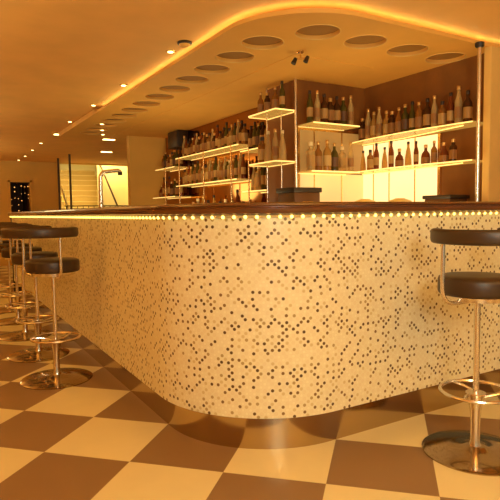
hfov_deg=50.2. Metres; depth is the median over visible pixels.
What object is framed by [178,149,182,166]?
bottle
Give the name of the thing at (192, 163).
bottle
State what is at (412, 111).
bottle
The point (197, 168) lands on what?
bottle
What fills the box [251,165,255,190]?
bottle
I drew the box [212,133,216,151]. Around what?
bottle
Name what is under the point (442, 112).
bottle
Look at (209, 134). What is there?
bottle
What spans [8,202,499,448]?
bar counter
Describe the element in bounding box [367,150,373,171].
bottle
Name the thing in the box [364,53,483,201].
wall
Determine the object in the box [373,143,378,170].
bottle
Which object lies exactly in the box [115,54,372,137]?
ceiling
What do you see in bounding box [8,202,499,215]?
countertop
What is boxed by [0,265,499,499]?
floor
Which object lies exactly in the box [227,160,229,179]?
bottle
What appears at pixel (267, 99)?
bottle
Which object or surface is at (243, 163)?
bottle
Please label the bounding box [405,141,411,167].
bottle
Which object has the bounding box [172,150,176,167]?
bottle
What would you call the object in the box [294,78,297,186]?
pole
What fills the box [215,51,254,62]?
ceiling recess
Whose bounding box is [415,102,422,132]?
bottle
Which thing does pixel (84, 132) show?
ceiling recess
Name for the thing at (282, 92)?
bottle
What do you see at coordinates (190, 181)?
bottle
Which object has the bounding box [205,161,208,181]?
bottle
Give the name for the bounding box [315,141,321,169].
bottle
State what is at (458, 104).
bottle
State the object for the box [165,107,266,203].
wall
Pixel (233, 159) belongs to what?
bottle
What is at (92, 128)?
ceiling recess
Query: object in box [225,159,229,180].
bottle
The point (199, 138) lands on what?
bottle
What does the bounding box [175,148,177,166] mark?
bottle
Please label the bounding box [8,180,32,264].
trim
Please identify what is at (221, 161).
bottle
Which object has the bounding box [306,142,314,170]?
bottle
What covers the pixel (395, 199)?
serving bowl
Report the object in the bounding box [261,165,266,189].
bottle
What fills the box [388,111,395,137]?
bottle
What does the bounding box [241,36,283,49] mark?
ceiling recess
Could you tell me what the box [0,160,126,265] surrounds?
wall
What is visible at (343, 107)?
bottle
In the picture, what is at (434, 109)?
bottle
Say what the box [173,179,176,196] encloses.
bottle
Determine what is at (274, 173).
pier
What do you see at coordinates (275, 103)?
bottle
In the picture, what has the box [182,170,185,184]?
bottle
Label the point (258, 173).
bottle
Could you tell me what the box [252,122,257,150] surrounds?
bottle
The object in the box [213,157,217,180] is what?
bottle
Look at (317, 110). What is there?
bottle
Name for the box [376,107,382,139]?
bottle
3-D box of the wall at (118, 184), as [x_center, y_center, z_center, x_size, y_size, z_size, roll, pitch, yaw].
[-3.519,-1.622,14.188,1.050,3.600,0.080,-3,5,-31]
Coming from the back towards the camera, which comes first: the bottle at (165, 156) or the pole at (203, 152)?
the bottle at (165, 156)
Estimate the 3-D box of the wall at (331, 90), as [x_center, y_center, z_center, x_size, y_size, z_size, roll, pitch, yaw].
[0.778,-0.377,5.030,0.900,2.300,0.100,-3,5,-31]
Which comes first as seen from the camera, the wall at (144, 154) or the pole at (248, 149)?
the pole at (248, 149)
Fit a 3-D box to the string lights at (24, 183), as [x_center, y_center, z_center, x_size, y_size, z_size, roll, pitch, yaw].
[-5.287,-0.980,12.290,0.410,1.134,0.025,-3,5,-31]
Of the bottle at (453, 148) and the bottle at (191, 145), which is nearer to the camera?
the bottle at (453, 148)
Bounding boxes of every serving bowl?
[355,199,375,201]
[388,198,411,201]
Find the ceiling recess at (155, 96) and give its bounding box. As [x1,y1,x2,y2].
[144,93,174,99]
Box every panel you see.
[297,127,362,201]
[363,133,441,201]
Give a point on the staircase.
(84, 182)
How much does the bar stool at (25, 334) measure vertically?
1.055 m
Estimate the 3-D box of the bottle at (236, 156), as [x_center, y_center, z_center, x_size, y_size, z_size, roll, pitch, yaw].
[-0.154,-0.944,6.092,0.056,0.278,0.057,-2,4,-15]
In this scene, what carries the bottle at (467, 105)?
on the glass shelf at (467, 121)
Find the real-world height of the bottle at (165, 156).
0.257 m
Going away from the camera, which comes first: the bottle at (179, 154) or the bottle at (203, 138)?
the bottle at (203, 138)
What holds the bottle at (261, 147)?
on the glass shelf at (273, 160)
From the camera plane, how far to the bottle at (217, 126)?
6.43 m
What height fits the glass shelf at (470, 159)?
0.021 m
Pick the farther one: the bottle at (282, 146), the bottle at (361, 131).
the bottle at (361, 131)
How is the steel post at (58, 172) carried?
on the floor
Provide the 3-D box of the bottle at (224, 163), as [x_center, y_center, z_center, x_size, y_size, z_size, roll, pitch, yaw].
[-0.294,-0.969,6.350,0.061,0.296,0.059,3,5,42]
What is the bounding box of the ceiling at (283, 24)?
[58,8,499,140]
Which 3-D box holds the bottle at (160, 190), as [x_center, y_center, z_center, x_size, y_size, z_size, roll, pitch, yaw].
[-1.339,-0.889,8.097,0.080,0.189,0.083,-4,5,-42]
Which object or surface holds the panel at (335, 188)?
attached to the wall at (331, 90)
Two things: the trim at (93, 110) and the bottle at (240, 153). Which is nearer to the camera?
the bottle at (240, 153)
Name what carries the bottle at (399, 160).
on the glass shelf at (470, 159)
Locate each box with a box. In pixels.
[276,187,321,201]
[422,195,469,201]
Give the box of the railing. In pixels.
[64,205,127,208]
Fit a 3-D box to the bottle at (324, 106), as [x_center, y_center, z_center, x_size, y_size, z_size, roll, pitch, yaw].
[0.651,-1.236,4.679,0.069,0.264,0.071,-2,4,-14]
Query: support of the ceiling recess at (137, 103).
attached to the ceiling at (283, 24)
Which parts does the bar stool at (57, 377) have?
backrest, frame, seat, seat plate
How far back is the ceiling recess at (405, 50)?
3.96 m
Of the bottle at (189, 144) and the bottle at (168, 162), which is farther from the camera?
the bottle at (168, 162)
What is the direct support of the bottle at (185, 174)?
on the glass shelf at (236, 178)
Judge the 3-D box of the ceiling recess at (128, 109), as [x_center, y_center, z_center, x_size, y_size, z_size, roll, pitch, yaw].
[-1.295,-1.603,5.987,0.301,0.069,0.301,-3,5,-31]
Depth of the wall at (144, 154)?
8.09 m
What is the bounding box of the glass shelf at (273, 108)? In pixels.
[248,108,293,119]
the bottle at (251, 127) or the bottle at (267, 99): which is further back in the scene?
the bottle at (251, 127)
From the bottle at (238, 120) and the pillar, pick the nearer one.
the pillar
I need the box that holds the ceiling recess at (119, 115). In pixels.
[111,113,136,117]
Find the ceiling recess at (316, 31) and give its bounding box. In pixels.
[295,24,340,39]
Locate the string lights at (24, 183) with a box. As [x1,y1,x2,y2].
[11,183,28,211]
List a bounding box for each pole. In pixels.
[165,168,166,203]
[178,157,180,203]
[203,152,204,202]
[230,145,231,202]
[248,149,249,201]
[266,88,268,201]
[280,82,282,187]
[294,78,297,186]
[475,41,484,201]
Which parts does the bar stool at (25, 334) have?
frame, backrest, seat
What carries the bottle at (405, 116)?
on the glass shelf at (467, 121)
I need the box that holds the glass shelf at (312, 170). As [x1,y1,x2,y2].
[299,170,359,174]
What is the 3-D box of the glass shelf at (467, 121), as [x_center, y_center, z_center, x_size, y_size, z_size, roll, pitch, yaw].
[1.323,-0.959,4.444,0.262,0.021,1.341,-3,5,-31]
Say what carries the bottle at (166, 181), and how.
on the glass shelf
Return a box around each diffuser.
[300,130,362,173]
[300,173,362,201]
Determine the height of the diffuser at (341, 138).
0.370 m
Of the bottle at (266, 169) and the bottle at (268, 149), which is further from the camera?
the bottle at (266, 169)
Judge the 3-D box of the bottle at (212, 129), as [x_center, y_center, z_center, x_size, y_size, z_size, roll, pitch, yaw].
[-0.459,-1.351,6.585,0.057,0.283,0.058,-2,4,-14]
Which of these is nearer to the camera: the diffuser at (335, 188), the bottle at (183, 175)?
the diffuser at (335, 188)
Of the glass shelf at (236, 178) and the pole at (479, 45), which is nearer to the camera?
the pole at (479, 45)
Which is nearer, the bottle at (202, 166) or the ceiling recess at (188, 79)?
the ceiling recess at (188, 79)
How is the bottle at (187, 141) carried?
on the glass shelf at (235, 144)
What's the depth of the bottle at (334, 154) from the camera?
4.75 m
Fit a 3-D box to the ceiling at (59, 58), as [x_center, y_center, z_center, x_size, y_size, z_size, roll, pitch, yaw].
[-0.655,-1.624,4.978,14.000,0.100,17.350,-3,5,-31]
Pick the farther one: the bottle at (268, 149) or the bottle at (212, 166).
the bottle at (212, 166)
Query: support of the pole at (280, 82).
attached to the ceiling at (283, 24)
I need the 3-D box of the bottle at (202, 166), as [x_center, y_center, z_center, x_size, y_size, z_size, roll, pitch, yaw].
[-0.598,-0.965,6.856,0.061,0.225,0.061,3,6,43]
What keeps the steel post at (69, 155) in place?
on the floor
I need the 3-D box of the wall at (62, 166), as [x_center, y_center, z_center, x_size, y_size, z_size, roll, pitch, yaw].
[-5.998,-1.806,17.229,2.200,3.600,0.150,-3,5,-31]
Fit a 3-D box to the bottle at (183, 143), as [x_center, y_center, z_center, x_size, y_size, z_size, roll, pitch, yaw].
[-0.901,-1.412,7.334,0.062,0.309,0.063,-4,5,-36]
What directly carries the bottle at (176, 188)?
on the glass shelf
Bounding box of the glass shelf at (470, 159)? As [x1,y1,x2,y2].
[358,159,471,174]
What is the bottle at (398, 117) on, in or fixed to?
on the glass shelf at (467, 121)
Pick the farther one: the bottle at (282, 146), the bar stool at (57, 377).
the bottle at (282, 146)
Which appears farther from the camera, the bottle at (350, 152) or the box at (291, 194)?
the bottle at (350, 152)
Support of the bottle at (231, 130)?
on the glass shelf at (235, 144)
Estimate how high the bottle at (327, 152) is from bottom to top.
0.276 m
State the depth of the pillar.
3.86 m
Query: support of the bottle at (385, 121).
on the glass shelf at (467, 121)
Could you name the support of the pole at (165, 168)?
on the countertop
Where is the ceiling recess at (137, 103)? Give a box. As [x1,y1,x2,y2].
[132,101,160,106]
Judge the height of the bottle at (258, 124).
0.280 m
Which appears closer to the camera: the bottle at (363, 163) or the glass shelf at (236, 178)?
the bottle at (363, 163)
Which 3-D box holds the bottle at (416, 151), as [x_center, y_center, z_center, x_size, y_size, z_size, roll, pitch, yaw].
[1.382,-0.800,4.439,0.042,0.210,0.043,-3,5,-32]
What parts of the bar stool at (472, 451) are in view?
frame, backrest, seat, seat plate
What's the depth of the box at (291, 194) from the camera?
4.37 m
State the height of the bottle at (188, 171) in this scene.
0.294 m
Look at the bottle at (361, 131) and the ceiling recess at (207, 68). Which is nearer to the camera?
the ceiling recess at (207, 68)
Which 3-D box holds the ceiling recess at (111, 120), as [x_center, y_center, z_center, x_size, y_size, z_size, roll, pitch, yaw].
[-1.690,-1.645,6.650,0.301,0.069,0.301,-3,5,-31]
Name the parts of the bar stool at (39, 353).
frame, backrest, seat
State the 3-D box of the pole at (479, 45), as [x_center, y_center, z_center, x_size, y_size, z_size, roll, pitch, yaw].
[1.613,-0.891,3.770,0.060,1.118,0.060,-3,5,-31]
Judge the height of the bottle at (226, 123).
0.308 m
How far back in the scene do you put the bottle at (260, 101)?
4.95 m
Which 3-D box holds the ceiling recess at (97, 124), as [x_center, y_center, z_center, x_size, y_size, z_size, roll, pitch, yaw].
[-1.887,-1.666,6.981,0.301,0.069,0.301,-3,5,-31]
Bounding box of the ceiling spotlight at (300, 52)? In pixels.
[291,50,308,64]
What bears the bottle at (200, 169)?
on the glass shelf at (236, 178)
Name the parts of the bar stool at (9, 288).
seat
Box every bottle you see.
[159,185,162,196]
[162,177,164,196]
[163,152,167,169]
[164,181,167,196]
[167,154,172,168]
[168,176,170,196]
[170,152,172,167]
[170,182,172,195]
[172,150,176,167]
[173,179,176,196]
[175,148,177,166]
[175,181,178,195]
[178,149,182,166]
[180,177,182,195]
[182,136,186,158]
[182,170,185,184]
[184,137,186,157]
[184,167,188,185]
[186,141,190,157]
[187,163,189,184]
[188,138,190,156]
[189,167,191,183]
[190,138,194,156]
[191,163,193,183]
[193,133,195,155]
[193,164,197,184]
[195,133,198,155]
[196,161,198,182]
[197,137,200,154]
[198,164,201,182]
[200,133,202,154]
[201,132,206,153]
[201,166,205,183]
[204,134,207,153]
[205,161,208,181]
[207,133,212,152]
[208,158,211,182]
[210,161,213,182]
[211,129,213,151]
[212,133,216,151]
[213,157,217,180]
[215,125,219,150]
[217,131,221,149]
[217,159,220,180]
[219,160,222,181]
[221,127,226,149]
[223,156,225,179]
[224,122,228,148]
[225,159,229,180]
[227,128,230,148]
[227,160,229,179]
[229,124,233,147]
[232,158,234,178]
[233,123,236,146]
[234,155,238,179]
[235,189,240,202]
[236,119,239,145]
[238,152,241,178]
[239,120,243,145]
[241,123,247,144]
[241,154,245,178]
[248,126,252,151]
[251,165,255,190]
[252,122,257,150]
[255,165,260,189]
[256,123,259,149]
[258,92,263,116]
[258,137,264,164]
[259,122,264,136]
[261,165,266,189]
[264,92,269,114]
[264,131,272,163]
[265,169,266,189]
[272,87,278,112]
[272,129,278,162]
[278,130,286,160]
[279,81,284,110]
[306,90,312,123]
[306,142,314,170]
[314,90,320,123]
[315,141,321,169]
[320,93,327,124]
[323,140,330,170]
[327,98,333,125]
[331,143,337,170]
[333,96,340,125]
[338,146,345,170]
[340,97,346,126]
[348,95,353,126]
[348,142,353,171]
[358,118,364,142]
[360,151,365,171]
[365,109,370,141]
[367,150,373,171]
[370,112,376,140]
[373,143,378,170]
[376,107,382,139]
[382,147,387,169]
[383,111,388,138]
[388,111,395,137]
[388,141,393,168]
[395,107,401,136]
[395,148,403,168]
[401,104,408,134]
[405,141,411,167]
[409,101,414,133]
[413,141,418,166]
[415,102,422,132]
[421,144,429,165]
[423,98,431,131]
[431,95,437,130]
[431,141,436,164]
[438,101,446,128]
[439,142,448,163]
[447,92,453,127]
[449,139,456,162]
[454,86,462,125]
[463,90,472,124]
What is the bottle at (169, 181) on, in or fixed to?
on the glass shelf
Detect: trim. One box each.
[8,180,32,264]
[59,109,97,133]
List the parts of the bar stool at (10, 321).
seat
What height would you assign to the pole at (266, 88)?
1.250 m
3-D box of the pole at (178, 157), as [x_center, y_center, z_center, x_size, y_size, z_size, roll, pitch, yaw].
[-0.951,-0.828,7.212,0.016,0.835,0.016,-3,5,-31]
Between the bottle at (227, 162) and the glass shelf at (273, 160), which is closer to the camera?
the glass shelf at (273, 160)
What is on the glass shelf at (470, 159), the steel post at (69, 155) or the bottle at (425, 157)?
the bottle at (425, 157)
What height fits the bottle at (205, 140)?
0.233 m
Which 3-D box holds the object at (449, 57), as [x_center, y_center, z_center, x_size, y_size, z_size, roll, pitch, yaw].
[1.498,-1.504,4.094,0.301,0.069,0.301,-3,5,-31]
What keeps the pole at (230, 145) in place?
on the countertop
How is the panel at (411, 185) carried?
attached to the wall at (457, 179)
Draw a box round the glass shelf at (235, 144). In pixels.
[176,144,247,160]
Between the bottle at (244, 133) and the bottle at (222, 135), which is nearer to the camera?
the bottle at (244, 133)
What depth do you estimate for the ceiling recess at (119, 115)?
6.42 m
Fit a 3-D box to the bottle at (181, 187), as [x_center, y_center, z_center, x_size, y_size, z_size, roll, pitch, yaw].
[-0.971,-0.889,7.500,0.054,0.266,0.053,3,6,43]
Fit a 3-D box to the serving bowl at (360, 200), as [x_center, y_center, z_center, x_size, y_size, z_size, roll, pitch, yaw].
[1.043,-0.365,4.839,0.304,0.195,0.304,-3,5,-31]
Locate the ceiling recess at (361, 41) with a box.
[343,35,387,48]
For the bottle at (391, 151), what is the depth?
4.66 m
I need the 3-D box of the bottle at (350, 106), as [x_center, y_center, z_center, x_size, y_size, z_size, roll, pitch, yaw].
[0.912,-1.257,4.832,0.056,0.278,0.057,-5,6,-44]
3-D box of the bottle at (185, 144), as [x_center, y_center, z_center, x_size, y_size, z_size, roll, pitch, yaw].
[-0.867,-1.395,7.271,0.057,0.285,0.058,-3,5,-27]
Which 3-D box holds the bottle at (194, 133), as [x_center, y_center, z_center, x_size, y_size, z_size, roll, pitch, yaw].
[-0.723,-1.384,7.018,0.059,0.294,0.060,-3,5,-30]
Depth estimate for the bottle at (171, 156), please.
7.66 m
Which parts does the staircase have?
handrail, handrail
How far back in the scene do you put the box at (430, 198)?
4.02 m
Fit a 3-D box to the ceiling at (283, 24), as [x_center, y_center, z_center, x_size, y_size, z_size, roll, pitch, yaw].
[0.178,-1.629,6.357,3.565,0.026,5.935,-3,5,-31]
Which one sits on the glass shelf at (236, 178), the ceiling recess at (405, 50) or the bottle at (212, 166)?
the bottle at (212, 166)
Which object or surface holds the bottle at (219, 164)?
on the glass shelf at (236, 178)
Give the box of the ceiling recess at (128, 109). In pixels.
[121,107,147,112]
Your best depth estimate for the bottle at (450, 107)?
4.11 m
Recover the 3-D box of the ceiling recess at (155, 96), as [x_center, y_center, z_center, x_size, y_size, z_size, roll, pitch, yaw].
[-0.901,-1.561,5.325,0.301,0.069,0.301,-3,5,-31]
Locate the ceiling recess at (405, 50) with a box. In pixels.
[386,44,428,56]
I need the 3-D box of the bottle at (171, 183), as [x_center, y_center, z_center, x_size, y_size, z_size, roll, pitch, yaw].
[-1.137,-0.882,7.751,0.060,0.220,0.060,-2,4,-15]
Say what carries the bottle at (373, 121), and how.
on the glass shelf at (467, 121)
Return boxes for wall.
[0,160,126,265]
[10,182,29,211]
[60,164,96,174]
[97,165,127,207]
[127,136,166,205]
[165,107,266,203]
[289,79,363,186]
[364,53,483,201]
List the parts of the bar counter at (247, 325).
panel, kick plate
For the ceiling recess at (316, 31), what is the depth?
3.54 m
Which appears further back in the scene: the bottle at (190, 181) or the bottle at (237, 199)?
the bottle at (190, 181)
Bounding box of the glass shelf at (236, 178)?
[176,178,250,186]
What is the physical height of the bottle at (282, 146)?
0.270 m
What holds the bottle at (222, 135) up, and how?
on the glass shelf at (235, 144)
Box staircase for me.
[60,165,118,209]
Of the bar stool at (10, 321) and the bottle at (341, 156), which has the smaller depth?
the bottle at (341, 156)
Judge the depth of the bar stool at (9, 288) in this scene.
6.40 m
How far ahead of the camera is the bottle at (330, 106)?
4.70 m
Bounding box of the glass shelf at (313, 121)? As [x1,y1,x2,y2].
[298,121,359,130]
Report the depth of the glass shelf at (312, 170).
4.74 m
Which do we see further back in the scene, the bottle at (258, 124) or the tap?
the bottle at (258, 124)
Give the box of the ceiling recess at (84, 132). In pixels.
[80,131,101,134]
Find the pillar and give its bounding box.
[482,46,499,201]
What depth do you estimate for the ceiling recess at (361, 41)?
3.75 m
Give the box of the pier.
[267,82,293,201]
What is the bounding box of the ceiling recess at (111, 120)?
[102,118,126,122]
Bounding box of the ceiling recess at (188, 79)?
[175,75,208,83]
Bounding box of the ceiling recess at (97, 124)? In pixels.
[94,123,117,126]
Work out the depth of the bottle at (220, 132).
6.37 m
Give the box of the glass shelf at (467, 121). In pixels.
[352,121,472,145]
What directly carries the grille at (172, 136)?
attached to the loudspeaker
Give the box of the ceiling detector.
[177,40,191,47]
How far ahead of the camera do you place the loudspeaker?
7.47 m
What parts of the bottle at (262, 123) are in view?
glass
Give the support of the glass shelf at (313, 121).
attached to the wall at (331, 90)
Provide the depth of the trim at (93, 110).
6.87 m
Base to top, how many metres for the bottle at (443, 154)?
0.167 m
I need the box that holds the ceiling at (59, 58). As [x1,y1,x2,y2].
[0,0,499,164]
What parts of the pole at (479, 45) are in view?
rod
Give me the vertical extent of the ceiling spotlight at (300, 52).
0.094 m
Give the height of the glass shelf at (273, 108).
0.018 m
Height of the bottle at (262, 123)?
0.279 m
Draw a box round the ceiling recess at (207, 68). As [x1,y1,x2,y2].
[193,64,229,73]
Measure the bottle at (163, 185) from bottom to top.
0.301 m
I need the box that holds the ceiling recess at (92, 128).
[87,127,108,130]
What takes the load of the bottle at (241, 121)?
on the glass shelf at (235, 144)
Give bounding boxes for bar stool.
[0,222,31,312]
[0,223,41,325]
[0,224,51,341]
[0,225,69,362]
[0,227,92,389]
[422,228,499,475]
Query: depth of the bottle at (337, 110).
4.74 m
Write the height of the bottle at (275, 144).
0.297 m
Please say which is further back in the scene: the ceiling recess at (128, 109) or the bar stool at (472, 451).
the ceiling recess at (128, 109)
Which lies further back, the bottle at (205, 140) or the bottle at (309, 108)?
the bottle at (205, 140)
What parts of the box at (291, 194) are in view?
lid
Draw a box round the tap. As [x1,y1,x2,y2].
[98,168,121,207]
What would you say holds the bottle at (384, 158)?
on the glass shelf at (470, 159)
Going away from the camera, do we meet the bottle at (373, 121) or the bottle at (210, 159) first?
the bottle at (373, 121)
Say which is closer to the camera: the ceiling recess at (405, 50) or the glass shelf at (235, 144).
the ceiling recess at (405, 50)
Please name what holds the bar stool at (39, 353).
on the floor
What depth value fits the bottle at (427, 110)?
4.31 m
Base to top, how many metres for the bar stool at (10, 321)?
1.055 m
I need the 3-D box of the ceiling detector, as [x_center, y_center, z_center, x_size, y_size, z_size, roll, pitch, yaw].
[-0.470,-1.478,3.844,0.107,0.036,0.107,-3,5,-31]
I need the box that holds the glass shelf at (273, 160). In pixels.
[249,160,294,166]
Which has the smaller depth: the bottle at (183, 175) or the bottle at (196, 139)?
the bottle at (196, 139)
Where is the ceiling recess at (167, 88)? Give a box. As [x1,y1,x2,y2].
[159,85,190,92]
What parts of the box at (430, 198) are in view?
lid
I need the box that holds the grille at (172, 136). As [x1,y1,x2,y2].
[168,131,176,147]
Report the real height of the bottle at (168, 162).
0.207 m
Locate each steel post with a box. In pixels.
[57,158,60,209]
[68,154,71,208]
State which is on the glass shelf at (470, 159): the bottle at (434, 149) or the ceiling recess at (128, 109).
the bottle at (434, 149)
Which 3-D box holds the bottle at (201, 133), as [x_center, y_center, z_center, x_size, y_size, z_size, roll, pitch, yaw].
[-0.610,-1.362,6.833,0.055,0.274,0.056,-3,5,-32]
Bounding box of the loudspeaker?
[168,130,187,149]
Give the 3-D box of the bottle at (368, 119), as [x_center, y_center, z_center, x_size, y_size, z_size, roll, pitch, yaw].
[1.089,-1.149,4.915,0.059,0.297,0.061,-4,5,-41]
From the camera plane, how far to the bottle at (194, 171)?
7.01 m
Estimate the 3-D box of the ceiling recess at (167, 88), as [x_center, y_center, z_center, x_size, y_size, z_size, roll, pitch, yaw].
[-0.704,-1.540,4.994,0.301,0.069,0.301,-3,5,-31]
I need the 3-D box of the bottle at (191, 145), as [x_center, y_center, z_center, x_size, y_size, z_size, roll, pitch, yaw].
[-0.758,-1.363,7.083,0.064,0.245,0.066,-2,4,-21]

